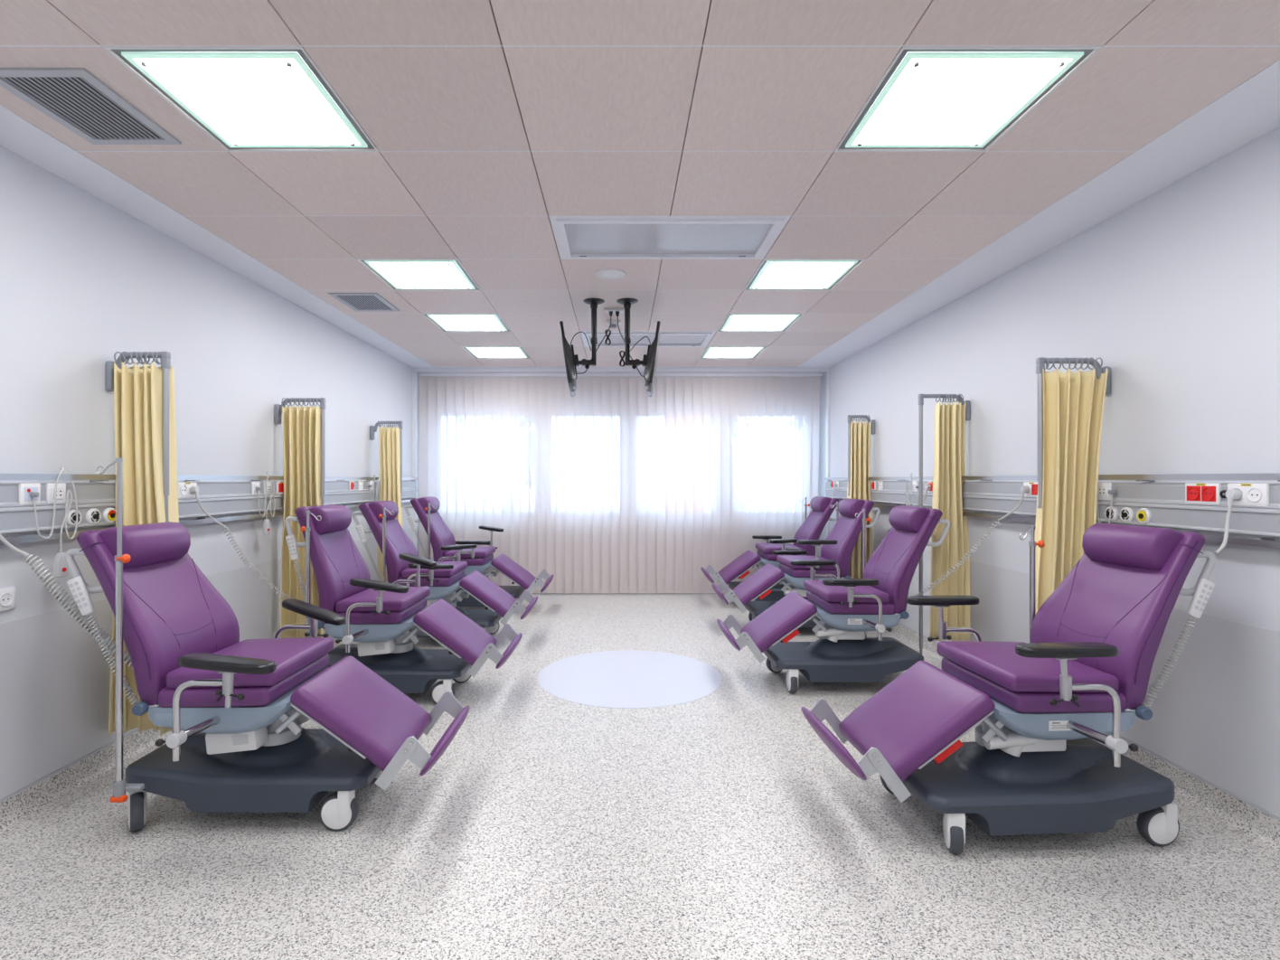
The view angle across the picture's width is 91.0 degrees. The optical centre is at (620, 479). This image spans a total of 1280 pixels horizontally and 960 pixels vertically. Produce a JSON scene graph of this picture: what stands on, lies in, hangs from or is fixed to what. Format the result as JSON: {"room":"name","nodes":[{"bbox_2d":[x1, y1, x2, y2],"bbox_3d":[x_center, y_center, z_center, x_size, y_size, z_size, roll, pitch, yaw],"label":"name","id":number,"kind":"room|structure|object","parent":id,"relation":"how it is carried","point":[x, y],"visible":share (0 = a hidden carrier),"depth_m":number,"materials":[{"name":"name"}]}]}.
{"room":"hospital room","nodes":[
{"label":"hospital room","id":0,"kind":"room"},
{"bbox_2d":[0,145,422,799],"bbox_3d":[-2.504,-0.050,2.510,0.202,2.900,10.620,0,0,0],"label":"wall","id":1,"kind":"structure","parent":0,"point":[84,281],"depth_m":2.97,"materials":[{"name":"white paint"}]},
{"bbox_2d":[0,586,15,611],"bbox_3d":[-2.398,0.467,2.447,0.017,0.085,0.085,0,0,0],"label":"wall socket","id":2,"kind":"object","parent":1,"relation":"attached to","point":[7,596],"visible":1,"depth_m":2.45,"materials":[{"name":"white plastic"}]},
{"bbox_2d":[105,351,170,522],"bbox_3d":[-2.263,-0.197,2.953,0.285,0.807,0.050,0,0,0],"label":"rail","id":3,"kind":"object","parent":1,"relation":"attached to","point":[165,356],"visible":0.88,"depth_m":2.94,"materials":[{"name":"grey metal"}]},
{"bbox_2d":[108,351,178,734],"bbox_3d":[-2.226,0.284,2.954,0.316,1.772,0.146,0,0,2],"label":"curtain","id":4,"kind":"object","parent":3,"relation":"hanging from","point":[137,391],"visible":0.53,"depth_m":2.92,"materials":[{"name":"beige fabric"}]},
{"bbox_2d":[0,636,338,832],"bbox_3d":[-2.380,1.306,2.510,0.050,0.128,10.220,0,0,0],"label":"baseboard","id":5,"kind":"structure","parent":1,"relation":"attached to","point":[32,798],"depth_m":2.73,"materials":[{"name":"plastic"}]},
{"bbox_2d":[0,471,417,545],"bbox_3d":[-2.353,0.160,2.507,0.104,0.424,9.615,0,0,0],"label":"panel","id":6,"kind":"object","parent":1,"relation":"attached to","point":[216,498],"depth_m":3.42,"materials":[{"name":"grey metal"}]},
{"bbox_2d":[18,482,40,505],"bbox_3d":[-2.342,0.057,2.496,0.020,0.085,0.085,0,0,0],"label":"wall socket","id":7,"kind":"object","parent":6,"relation":"attached to","point":[24,490],"visible":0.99,"depth_m":2.48,"materials":[{"name":"white plastic"}]},
{"bbox_2d":[29,467,77,578],"bbox_3d":[-2.333,0.178,2.591,0.046,0.459,0.214,0,0,-6],"label":"button","id":8,"kind":"object","parent":6,"relation":"hanging from","point":[61,569],"visible":1,"depth_m":2.61,"materials":[{"name":"grey plastic"}]},
{"bbox_2d":[45,482,65,503],"bbox_3d":[-2.344,0.057,2.612,0.017,0.085,0.085,0,0,0],"label":"outlet","id":9,"kind":"object","parent":6,"relation":"attached to","point":[61,493],"visible":1,"depth_m":2.60,"materials":[{"name":"white plastic"}]},
{"bbox_2d":[0,533,132,669],"bbox_3d":[-2.070,0.461,2.466,0.664,0.850,0.130,0,0,-28],"label":"coiled cable","id":10,"kind":"object","parent":6,"relation":"hanging from","point":[71,612],"visible":0.52,"depth_m":2.44,"materials":[{"name":"grey plastic"}]},
{"bbox_2d":[66,509,82,526],"bbox_3d":[-2.341,0.165,2.698,0.019,0.072,0.072,0,0,0],"label":"outlet","id":11,"kind":"object","parent":6,"relation":"attached to","point":[71,514],"visible":0.96,"depth_m":2.69,"materials":[{"name":"white plastic"}]},
{"bbox_2d":[85,508,101,524],"bbox_3d":[-2.341,0.165,2.800,0.019,0.072,0.072,0,0,0],"label":"outlet","id":12,"kind":"object","parent":6,"relation":"attached to","point":[93,516],"visible":1,"depth_m":2.79,"materials":[{"name":"white plastic"}]},
{"bbox_2d":[103,508,116,523],"bbox_3d":[-2.341,0.165,2.890,0.019,0.072,0.072,0,0,0],"label":"outlet","id":13,"kind":"object","parent":6,"relation":"attached to","point":[109,513],"visible":0.97,"depth_m":2.88,"materials":[{"name":"white plastic"}]},
{"bbox_2d":[177,481,197,498],"bbox_3d":[-2.344,0.057,3.400,0.017,0.085,0.150,0,0,0],"label":"wall socket","id":14,"kind":"object","parent":6,"relation":"attached to","point":[183,487],"visible":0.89,"depth_m":3.38,"materials":[{"name":"white plastic"}]},
{"bbox_2d":[189,486,292,599],"bbox_3d":[-2.151,0.429,3.681,0.078,0.786,0.654,0,0,38],"label":"coiled cable","id":15,"kind":"object","parent":6,"relation":"hanging from","point":[195,490],"visible":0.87,"depth_m":3.61,"materials":[{"name":"grey plastic"}]},
{"bbox_2d":[274,397,325,505],"bbox_3d":[-2.232,-0.157,4.387,0.345,0.827,0.050,0,0,0],"label":"rail","id":16,"kind":"object","parent":1,"relation":"attached to","point":[277,408],"visible":0.91,"depth_m":4.38,"materials":[{"name":"grey metal"}]},
{"bbox_2d":[280,397,325,638],"bbox_3d":[-2.216,0.269,4.386,0.328,1.682,0.147,0,0,0],"label":"curtain","id":17,"kind":"object","parent":16,"relation":"hanging from","point":[301,425],"visible":0.75,"depth_m":4.37,"materials":[{"name":"beige fabric"}]},
{"bbox_2d":[369,421,402,507],"bbox_3d":[-2.252,-0.151,6.056,0.305,0.827,0.050,0,0,0],"label":"rail","id":18,"kind":"object","parent":1,"relation":"attached to","point":[372,428],"visible":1,"depth_m":6.04,"materials":[{"name":"grey metal"}]},
{"bbox_2d":[377,421,403,582],"bbox_3d":[-2.210,0.272,6.061,0.264,1.676,0.143,0,0,0],"label":"curtain","id":19,"kind":"object","parent":18,"relation":"hanging from","point":[389,437],"visible":0.54,"depth_m":6.03,"materials":[{"name":"beige fabric"}]},
{"bbox_2d":[422,372,819,581],"bbox_3d":[0.010,-0.075,7.720,5.230,2.850,0.200,0,0,0],"label":"wall","id":20,"kind":"structure","parent":0,"point":[818,547],"depth_m":7.62,"materials":[{"name":"white paint"}]},
{"bbox_2d":[418,373,822,592],"bbox_3d":[0.009,0.045,7.364,4.722,2.570,0.056,0,0,0],"label":"curtain","id":21,"kind":"object","parent":20,"relation":"attached to","point":[610,486],"visible":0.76,"depth_m":7.36,"materials":[{"name":"white fabric"}]},
{"bbox_2d":[412,367,829,550],"bbox_3d":[0.010,0.020,7.300,4.830,2.660,0.060,0,0,0],"label":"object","id":22,"kind":"structure","parent":20,"relation":"attached to","point":[415,370],"depth_m":7.27,"materials":[{"name":"white paint"}]},
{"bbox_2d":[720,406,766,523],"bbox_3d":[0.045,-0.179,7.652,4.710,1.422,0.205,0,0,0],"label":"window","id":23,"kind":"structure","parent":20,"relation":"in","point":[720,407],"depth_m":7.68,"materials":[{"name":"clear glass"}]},
{"bbox_2d":[0,0,1279,367],"bbox_3d":[0.000,-1.417,2.510,6.000,0.262,11.220,0,0,0],"label":"ceiling","id":24,"kind":"structure","parent":0,"point":[487,121],"depth_m":2.53,"materials":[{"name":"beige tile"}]},
{"bbox_2d":[0,67,181,144],"bbox_3d":[-1.860,-1.293,2.200,0.340,0.009,0.440,0,0,0],"label":"ceiling vent","id":25,"kind":"object","parent":24,"relation":"in","point":[74,98],"visible":1,"depth_m":2.17,"materials":[{"name":"grey metal"}]},
{"bbox_2d":[102,43,378,151],"bbox_3d":[-1.254,-1.332,2.184,0.600,0.092,0.606,0,0,0],"label":"ceiling light","id":26,"kind":"object","parent":24,"relation":"attached to","point":[245,97],"visible":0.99,"depth_m":2.10,"materials":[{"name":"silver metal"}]},
{"bbox_2d":[132,58,359,144],"bbox_3d":[-1.254,-1.300,2.184,0.496,0.008,0.496,0,0,0],"label":"diffuser","id":27,"kind":"object","parent":26,"relation":"attached to","point":[242,101],"depth_m":2.14,"materials":[{"name":"white plastic"}]},
{"bbox_2d":[328,292,399,310],"bbox_3d":[-1.860,-1.293,4.595,0.340,0.009,0.450,0,0,0],"label":"ceiling vent","id":28,"kind":"object","parent":24,"relation":"in","point":[355,301],"visible":1,"depth_m":4.57,"materials":[{"name":"grey metal"}]},
{"bbox_2d":[357,259,480,290],"bbox_3d":[-1.254,-1.332,4.002,0.600,0.092,0.606,0,0,0],"label":"ceiling light","id":29,"kind":"object","parent":24,"relation":"attached to","point":[400,274],"visible":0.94,"depth_m":3.97,"materials":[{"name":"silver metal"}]},
{"bbox_2d":[369,263,471,288],"bbox_3d":[-1.254,-1.300,4.002,0.496,0.008,0.496,0,0,0],"label":"diffuser","id":30,"kind":"object","parent":29,"relation":"attached to","point":[399,275],"depth_m":3.99,"materials":[{"name":"white plastic"}]},
{"bbox_2d":[422,313,510,331],"bbox_3d":[-1.254,-1.332,5.214,0.600,0.092,0.606,0,0,0],"label":"ceiling light","id":31,"kind":"object","parent":24,"relation":"attached to","point":[447,322],"visible":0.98,"depth_m":5.18,"materials":[{"name":"white plastic"}]},
{"bbox_2d":[461,345,530,358],"bbox_3d":[-1.254,-1.332,6.426,0.600,0.092,0.606,0,0,0],"label":"ceiling light","id":32,"kind":"object","parent":24,"relation":"attached to","point":[478,352],"visible":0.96,"depth_m":6.39,"materials":[{"name":"white plastic"}]},
{"bbox_2d":[468,348,525,357],"bbox_3d":[-1.254,-1.300,6.426,0.496,0.008,0.496,0,0,0],"label":"diffuser","id":33,"kind":"object","parent":32,"relation":"attached to","point":[479,352],"depth_m":6.43,"materials":[{"name":"white plastic"}]},
{"bbox_2d":[576,298,604,368],"bbox_3d":[-0.213,-1.051,4.568,0.203,0.494,0.156,0,0,0],"label":"mount","id":34,"kind":"object","parent":24,"relation":"attached to","point":[593,302],"visible":0.98,"depth_m":4.55,"materials":[{"name":"black metal"}]},
{"bbox_2d":[559,320,579,396],"bbox_3d":[-0.366,-0.860,4.621,0.130,0.432,0.720,0,0,-3],"label":"television","id":35,"kind":"object","parent":34,"relation":"attached to","point":[570,359],"visible":0.98,"depth_m":4.34,"materials":[{"name":"black plastic"}]},
{"bbox_2d":[595,268,626,279],"bbox_3d":[-0.057,-1.294,3.965,0.192,0.008,0.192,0,0,0],"label":"ceiling speaker","id":36,"kind":"object","parent":24,"relation":"attached to","point":[609,273],"visible":1,"depth_m":3.96,"materials":[{"name":"white plastic"}]},
{"bbox_2d":[602,271,620,277],"bbox_3d":[-0.057,-1.295,3.965,0.155,0.005,0.155,0,0,-41],"label":"grille","id":37,"kind":"object","parent":36,"relation":"attached to","point":[605,274],"depth_m":3.96,"materials":[{"name":"white plastic"}]},
{"bbox_2d":[603,308,623,312],"bbox_3d":[-0.045,-1.290,4.800,0.150,0.016,0.090,0,0,0],"label":"socket","id":38,"kind":"object","parent":24,"relation":"attached to","point":[607,310],"visible":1,"depth_m":4.76,"materials":[{"name":"white plastic"}]},
{"bbox_2d":[575,310,612,374],"bbox_3d":[-0.176,-1.014,4.621,0.056,0.535,0.447,0,0,34],"label":"cable","id":39,"kind":"object","parent":38,"relation":"hanging from","point":[610,312],"visible":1,"depth_m":4.72,"materials":[{"name":"black plastic"}]},
{"bbox_2d":[615,310,645,376],"bbox_3d":[0.046,-1.004,4.615,0.089,0.555,0.420,0,0,-28],"label":"cable","id":40,"kind":"object","parent":38,"relation":"hanging from","point":[616,312],"visible":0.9,"depth_m":4.62,"materials":[{"name":"black plastic"}]},
{"bbox_2d":[616,298,644,368],"bbox_3d":[0.076,-1.051,4.568,0.203,0.494,0.156,0,0,0],"label":"mount","id":41,"kind":"object","parent":24,"relation":"attached to","point":[626,302],"visible":1,"depth_m":4.55,"materials":[{"name":"black metal"}]},
{"bbox_2d":[642,320,660,396],"bbox_3d":[0.229,-0.860,4.621,0.130,0.432,0.720,0,0,3],"label":"television","id":42,"kind":"object","parent":41,"relation":"attached to","point":[650,359],"visible":0.98,"depth_m":4.35,"materials":[{"name":"black plastic"}]},
{"bbox_2d":[699,346,768,358],"bbox_3d":[1.147,-1.332,6.426,0.600,0.092,0.606,0,0,0],"label":"ceiling light","id":43,"kind":"object","parent":24,"relation":"attached to","point":[710,352],"visible":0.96,"depth_m":6.39,"materials":[{"name":"white plastic"}]},
{"bbox_2d":[705,348,761,357],"bbox_3d":[1.147,-1.300,6.426,0.496,0.008,0.496,0,0,0],"label":"diffuser","id":44,"kind":"object","parent":43,"relation":"attached to","point":[710,352],"depth_m":6.43,"materials":[{"name":"white plastic"}]},
{"bbox_2d":[716,313,804,331],"bbox_3d":[1.147,-1.332,5.214,0.600,0.092,0.606,0,0,0],"label":"ceiling light","id":45,"kind":"object","parent":24,"relation":"attached to","point":[732,322],"visible":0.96,"depth_m":5.18,"materials":[{"name":"white plastic"}]},
{"bbox_2d":[743,257,865,290],"bbox_3d":[1.147,-1.332,4.002,0.600,0.092,0.606,0,0,0],"label":"ceiling light","id":46,"kind":"object","parent":24,"relation":"attached to","point":[771,274],"visible":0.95,"depth_m":3.97,"materials":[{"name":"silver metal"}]},
{"bbox_2d":[752,263,852,288],"bbox_3d":[1.147,-1.300,4.002,0.496,0.008,0.496,0,0,0],"label":"diffuser","id":47,"kind":"object","parent":46,"relation":"attached to","point":[772,275],"depth_m":3.99,"materials":[{"name":"white plastic"}]},
{"bbox_2d":[834,43,1101,151],"bbox_3d":[1.147,-1.332,2.184,0.600,0.092,0.606,0,0,0],"label":"ceiling light","id":48,"kind":"object","parent":24,"relation":"attached to","point":[927,97],"visible":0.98,"depth_m":2.10,"materials":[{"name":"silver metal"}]},
{"bbox_2d":[852,58,1072,144],"bbox_3d":[1.147,-1.300,2.184,0.496,0.008,0.496,0,0,0],"label":"diffuser","id":49,"kind":"object","parent":48,"relation":"attached to","point":[927,101],"depth_m":2.14,"materials":[{"name":"white plastic"}]},
{"bbox_2d":[0,592,1279,959],"bbox_3d":[0.010,1.400,2.510,5.230,0.100,10.620,0,0,0],"label":"floor","id":50,"kind":"structure","parent":0,"point":[720,824],"depth_m":2.22,"materials":[{"name":"plastic"}]},
{"bbox_2d":[64,457,469,831],"bbox_3d":[-1.401,0.632,2.608,1.470,1.423,0.928,0,0,0],"label":"recliner","id":51,"kind":"object","parent":50,"relation":"on","point":[235,710],"visible":1,"depth_m":2.42,"materials":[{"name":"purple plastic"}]},
{"bbox_2d":[112,778,144,797],"bbox_3d":[-1.819,1.145,2.324,0.088,0.070,0.053,0,0,0],"label":"socket","id":52,"kind":"object","parent":51,"relation":"attached to","point":[120,787],"depth_m":2.31,"materials":[{"name":"grey plastic"}]},
{"bbox_2d":[98,521,190,568],"bbox_3d":[-1.955,0.271,2.600,0.139,0.173,0.344,-2,0,0],"label":"pillow","id":53,"kind":"object","parent":51,"relation":"on","point":[159,545],"depth_m":2.55,"materials":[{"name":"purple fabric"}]},
{"bbox_2d":[158,653,329,707],"bbox_3d":[-1.525,0.819,2.600,0.420,0.080,0.515,0,0,0],"label":"cushion","id":54,"kind":"object","parent":51,"relation":"on","point":[257,695],"depth_m":2.35,"materials":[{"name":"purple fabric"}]},
{"bbox_2d":[165,637,333,688],"bbox_3d":[-1.500,0.745,2.600,0.410,0.081,0.510,0,0,0],"label":"seat cushion","id":55,"kind":"object","parent":51,"relation":"on","point":[293,657],"depth_m":2.53,"materials":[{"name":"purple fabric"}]},
{"bbox_2d":[284,504,522,704],"bbox_3d":[-1.326,0.753,3.976,1.370,1.180,0.966,0,0,1],"label":"recliner","id":56,"kind":"object","parent":50,"relation":"on","point":[381,616],"visible":0.84,"depth_m":3.77,"materials":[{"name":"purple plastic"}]},
{"bbox_2d":[308,504,351,534],"bbox_3d":[-1.827,0.252,3.957,0.139,0.173,0.344,8,0,1],"label":"pillow","id":57,"kind":"object","parent":56,"relation":"on","point":[335,519],"depth_m":3.87,"materials":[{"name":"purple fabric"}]},
{"bbox_2d":[334,597,426,624],"bbox_3d":[-1.500,0.819,3.951,0.420,0.080,0.515,0,0,1],"label":"cushion","id":58,"kind":"object","parent":56,"relation":"on","point":[357,616],"depth_m":3.70,"materials":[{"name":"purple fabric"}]},
{"bbox_2d":[335,586,430,611],"bbox_3d":[-1.475,0.745,3.951,0.410,0.081,0.510,0,0,1],"label":"seat cushion","id":59,"kind":"object","parent":56,"relation":"on","point":[415,597],"depth_m":3.80,"materials":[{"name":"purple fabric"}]},
{"bbox_2d":[352,500,537,638],"bbox_3d":[-1.432,0.761,5.264,1.451,1.164,1.005,0,0,0],"label":"recliner","id":60,"kind":"object","parent":50,"relation":"on","point":[444,579],"visible":0.71,"depth_m":5.05,"materials":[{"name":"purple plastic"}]},
{"bbox_2d":[368,500,398,521],"bbox_3d":[-1.975,0.265,5.250,0.139,0.173,0.344,0,0,0],"label":"pillow","id":61,"kind":"object","parent":60,"relation":"on","point":[376,507],"depth_m":5.15,"materials":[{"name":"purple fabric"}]},
{"bbox_2d":[397,569,464,586],"bbox_3d":[-1.565,0.819,5.250,0.420,0.080,0.515,0,0,0],"label":"cushion","id":62,"kind":"object","parent":60,"relation":"on","point":[445,579],"depth_m":5.00,"materials":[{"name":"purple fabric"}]},
{"bbox_2d":[401,561,467,577],"bbox_3d":[-1.540,0.745,5.250,0.410,0.081,0.510,0,0,0],"label":"seat cushion","id":63,"kind":"object","parent":60,"relation":"on","point":[459,567],"depth_m":5.01,"materials":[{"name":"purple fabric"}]},
{"bbox_2d":[404,496,553,606],"bbox_3d":[-1.427,0.764,6.468,1.498,1.171,0.944,0,0,16],"label":"recliner","id":64,"kind":"object","parent":50,"relation":"on","point":[479,559],"visible":0.53,"depth_m":6.26,"materials":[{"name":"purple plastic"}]},
{"bbox_2d":[417,496,440,513],"bbox_3d":[-1.970,0.265,6.470,0.139,0.173,0.344,0,0,0],"label":"pillow","id":65,"kind":"object","parent":64,"relation":"on","point":[423,502],"depth_m":6.35,"materials":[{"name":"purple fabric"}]},
{"bbox_2d":[442,553,493,565],"bbox_3d":[-1.560,0.819,6.470,0.420,0.080,0.515,0,0,0],"label":"cushion","id":66,"kind":"object","parent":64,"relation":"on","point":[484,560],"depth_m":6.22,"materials":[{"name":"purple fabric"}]},
{"bbox_2d":[444,545,495,558],"bbox_3d":[-1.535,0.745,6.470,0.410,0.081,0.510,0,0,0],"label":"seat cushion","id":67,"kind":"object","parent":64,"relation":"on","point":[483,551],"depth_m":6.27,"materials":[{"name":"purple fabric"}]},
{"bbox_2d":[537,649,721,708],"bbox_3d":[0.064,1.349,4.333,1.258,0.002,1.258,0,0,0],"label":"circle","id":68,"kind":"object","parent":50,"relation":"on","point":[623,679],"visible":1,"depth_m":4.24,"materials":[{"name":"white plastic"}]},
{"bbox_2d":[700,496,840,601],"bbox_3d":[1.633,0.767,6.812,1.508,1.165,0.928,0,0,-11],"label":"recliner","id":69,"kind":"object","parent":50,"relation":"on","point":[814,524],"visible":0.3,"depth_m":6.63,"materials":[{"name":"purple leather"}]},
{"bbox_2d":[755,543,804,554],"bbox_3d":[1.725,0.745,6.820,0.410,0.081,0.510,0,0,0],"label":"seat cushion","id":70,"kind":"object","parent":69,"relation":"on","point":[762,548],"depth_m":6.69,"materials":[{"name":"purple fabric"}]},
{"bbox_2d":[757,549,805,561],"bbox_3d":[1.750,0.819,6.820,0.420,0.080,0.515,0,0,0],"label":"cushion","id":71,"kind":"object","parent":69,"relation":"on","point":[765,555],"depth_m":6.58,"materials":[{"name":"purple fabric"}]},
{"bbox_2d":[809,496,831,512],"bbox_3d":[2.180,0.271,6.820,0.139,0.173,0.344,2,0,0],"label":"pillow","id":72,"kind":"object","parent":69,"relation":"on","point":[818,503],"depth_m":6.69,"materials":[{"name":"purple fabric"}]},
{"bbox_2d":[712,498,880,627],"bbox_3d":[1.567,0.762,5.700,1.436,1.176,0.912,0,0,0],"label":"recliner","id":73,"kind":"object","parent":50,"relation":"on","point":[839,544],"visible":0.57,"depth_m":5.52,"materials":[{"name":"purple leather"}]},
{"bbox_2d":[776,555,837,569],"bbox_3d":[1.685,0.745,5.700,0.410,0.081,0.510,0,0,0],"label":"seat cushion","id":74,"kind":"object","parent":73,"relation":"on","point":[784,560],"depth_m":5.64,"materials":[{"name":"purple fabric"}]},
{"bbox_2d":[779,563,840,577],"bbox_3d":[1.710,0.819,5.700,0.420,0.080,0.515,0,0,0],"label":"cushion","id":75,"kind":"object","parent":73,"relation":"on","point":[792,571],"depth_m":5.45,"materials":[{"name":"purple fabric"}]},
{"bbox_2d":[837,498,865,517],"bbox_3d":[2.099,0.261,5.700,0.139,0.173,0.344,-2,0,0],"label":"pillow","id":76,"kind":"object","parent":73,"relation":"on","point":[847,507],"depth_m":5.59,"materials":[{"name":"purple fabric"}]},
{"bbox_2d":[716,505,950,693],"bbox_3d":[1.397,0.764,4.220,1.456,1.171,0.912,0,0,0],"label":"recliner","id":77,"kind":"object","parent":50,"relation":"on","point":[846,608],"visible":0.94,"depth_m":4.01,"materials":[{"name":"purple leather"}]},
{"bbox_2d":[803,580,890,603],"bbox_3d":[1.505,0.745,4.220,0.410,0.081,0.510,0,0,0],"label":"seat cushion","id":78,"kind":"object","parent":77,"relation":"on","point":[823,594],"depth_m":4.02,"materials":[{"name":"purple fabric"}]},
{"bbox_2d":[806,590,894,614],"bbox_3d":[1.530,0.819,4.220,0.420,0.080,0.515,0,0,0],"label":"cushion","id":79,"kind":"object","parent":77,"relation":"on","point":[829,607],"depth_m":3.97,"materials":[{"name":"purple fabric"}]},
{"bbox_2d":[888,505,930,532],"bbox_3d":[1.940,0.265,4.220,0.139,0.173,0.344,0,0,0],"label":"pillow","id":80,"kind":"object","parent":77,"relation":"on","point":[902,518],"depth_m":4.12,"materials":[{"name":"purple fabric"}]},
{"bbox_2d":[800,523,1215,854],"bbox_3d":[1.522,0.769,2.537,1.485,1.162,0.912,0,0,-3],"label":"recliner","id":81,"kind":"object","parent":50,"relation":"on","point":[1033,765],"visible":1,"depth_m":2.36,"materials":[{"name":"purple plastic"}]},
{"bbox_2d":[936,640,1118,692],"bbox_3d":[1.615,0.745,2.542,0.410,0.081,0.510,0,0,-3],"label":"seat cushion","id":82,"kind":"object","parent":81,"relation":"on","point":[997,665],"depth_m":2.41,"materials":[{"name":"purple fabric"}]},
{"bbox_2d":[941,657,1126,713],"bbox_3d":[1.640,0.819,2.543,0.420,0.080,0.515,0,0,-3],"label":"cushion","id":83,"kind":"object","parent":81,"relation":"on","point":[1027,701],"depth_m":2.30,"materials":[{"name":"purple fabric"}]},
{"bbox_2d":[1082,523,1183,570],"bbox_3d":[2.079,0.273,2.566,0.139,0.173,0.344,3,0,-3],"label":"pillow","id":84,"kind":"object","parent":81,"relation":"on","point":[1105,546],"depth_m":2.50,"materials":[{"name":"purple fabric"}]},
{"bbox_2d":[819,126,1279,817],"bbox_3d":[2.524,-0.050,2.510,0.202,2.900,10.620,0,0,0],"label":"wall","id":85,"kind":"structure","parent":0,"point":[1176,292],"depth_m":2.83,"materials":[{"name":"white paint"}]},
{"bbox_2d":[847,414,875,495],"bbox_3d":[2.297,-0.232,5.985,0.255,0.767,0.050,0,0,0],"label":"rail","id":86,"kind":"object","parent":85,"relation":"attached to","point":[872,431],"visible":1,"depth_m":5.97,"materials":[{"name":"grey metal"}]},
{"bbox_2d":[847,414,873,578],"bbox_3d":[2.280,0.247,5.990,0.233,1.726,0.131,0,0,-2],"label":"curtain","id":87,"kind":"object","parent":86,"relation":"hanging from","point":[860,487],"visible":0.63,"depth_m":5.96,"materials":[{"name":"beige fabric"}]},
{"bbox_2d":[918,394,969,654],"bbox_3d":[2.250,0.353,4.366,0.350,1.897,0.050,0,0,0],"label":"rail","id":88,"kind":"object","parent":85,"relation":"attached to","point":[921,397],"visible":0.87,"depth_m":4.35,"materials":[{"name":"grey metal"}]},
{"bbox_2d":[929,394,969,640],"bbox_3d":[2.277,0.257,4.362,0.266,1.706,0.149,0,0,0],"label":"curtain","id":89,"kind":"object","parent":88,"relation":"hanging from","point":[949,467],"visible":0.91,"depth_m":4.34,"materials":[{"name":"beige fabric"}]},
{"bbox_2d":[824,472,1279,548],"bbox_3d":[2.379,0.165,2.507,0.092,0.434,9.615,0,0,0],"label":"panel","id":90,"kind":"object","parent":85,"relation":"attached to","point":[1165,502],"depth_m":2.83,"materials":[{"name":"grey metal"}]},
{"bbox_2d":[916,485,1029,595],"bbox_3d":[2.142,0.395,3.843,0.623,0.717,0.055,0,0,45],"label":"coiled cable","id":91,"kind":"object","parent":90,"relation":"hanging from","point":[1023,489],"visible":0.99,"depth_m":3.80,"materials":[{"name":"grey plastic"}]},
{"bbox_2d":[1023,481,1037,497],"bbox_3d":[2.364,0.057,3.604,0.017,0.085,0.150,0,0,0],"label":"wall socket","id":92,"kind":"object","parent":90,"relation":"attached to","point":[1032,485],"visible":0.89,"depth_m":3.60,"materials":[{"name":"white"}]},
{"bbox_2d":[1097,482,1111,499],"bbox_3d":[2.364,0.057,3.072,0.017,0.085,0.085,0,0,0],"label":"outlet","id":93,"kind":"object","parent":90,"relation":"attached to","point":[1103,488],"visible":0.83,"depth_m":3.06,"materials":[{"name":"white plastic"}]},
{"bbox_2d":[1104,506,1118,521],"bbox_3d":[2.361,0.165,3.027,0.019,0.072,0.072,0,0,0],"label":"outlet","id":94,"kind":"object","parent":90,"relation":"attached to","point":[1114,512],"visible":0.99,"depth_m":3.01,"materials":[{"name":"white plastic"}]},
{"bbox_2d":[1120,507,1133,522],"bbox_3d":[2.361,0.165,2.935,0.019,0.072,0.072,0,0,0],"label":"outlet","id":95,"kind":"object","parent":90,"relation":"attached to","point":[1126,513],"visible":1,"depth_m":2.92,"materials":[{"name":"white plastic"}]},
{"bbox_2d":[1136,508,1151,524],"bbox_3d":[2.361,0.165,2.839,0.019,0.072,0.072,0,0,0],"label":"outlet","id":96,"kind":"object","parent":90,"relation":"attached to","point":[1143,515],"visible":1,"depth_m":2.83,"materials":[{"name":"white plastic"}]},
{"bbox_2d":[1185,482,1221,504],"bbox_3d":[2.364,0.057,2.552,0.017,0.085,0.150,0,0,0],"label":"wall socket","id":97,"kind":"object","parent":90,"relation":"attached to","point":[1195,493],"visible":1,"depth_m":2.54,"materials":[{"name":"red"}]},
{"bbox_2d":[1214,489,1242,554],"bbox_3d":[2.289,0.158,2.383,0.150,0.243,0.044,0,0,-17],"label":"lead","id":98,"kind":"object","parent":90,"relation":"attached to","point":[1232,494],"visible":1,"depth_m":2.39,"materials":[{"name":"grey plastic"}]},
{"bbox_2d":[1227,483,1269,506],"bbox_3d":[2.364,0.057,2.368,0.017,0.085,0.150,0,0,0],"label":"wall socket","id":99,"kind":"object","parent":90,"relation":"attached to","point":[1253,494],"visible":0.84,"depth_m":2.34,"materials":[{"name":"white plastic"}]},
{"bbox_2d":[1035,357,1110,508],"bbox_3d":[2.249,-0.232,3.121,0.352,0.747,0.050,0,0,0],"label":"rail","id":100,"kind":"object","parent":85,"relation":"attached to","point":[1040,362],"visible":0.91,"depth_m":3.11,"materials":[{"name":"grey metal"}]},
{"bbox_2d":[1034,357,1108,613],"bbox_3d":[2.217,0.272,3.122,0.338,1.756,0.144,0,0,0],"label":"curtain","id":101,"kind":"object","parent":100,"relation":"hanging from","point":[1073,403],"visible":0.66,"depth_m":3.11,"materials":[{"name":"beige fabric"}]},
{"bbox_2d":[886,622,1279,852],"bbox_3d":[2.400,1.306,2.510,0.050,0.128,10.220,0,0,0],"label":"baseboard","id":102,"kind":"structure","parent":85,"relation":"attached to","point":[1249,818],"depth_m":2.59,"materials":[{"name":"plastic"}]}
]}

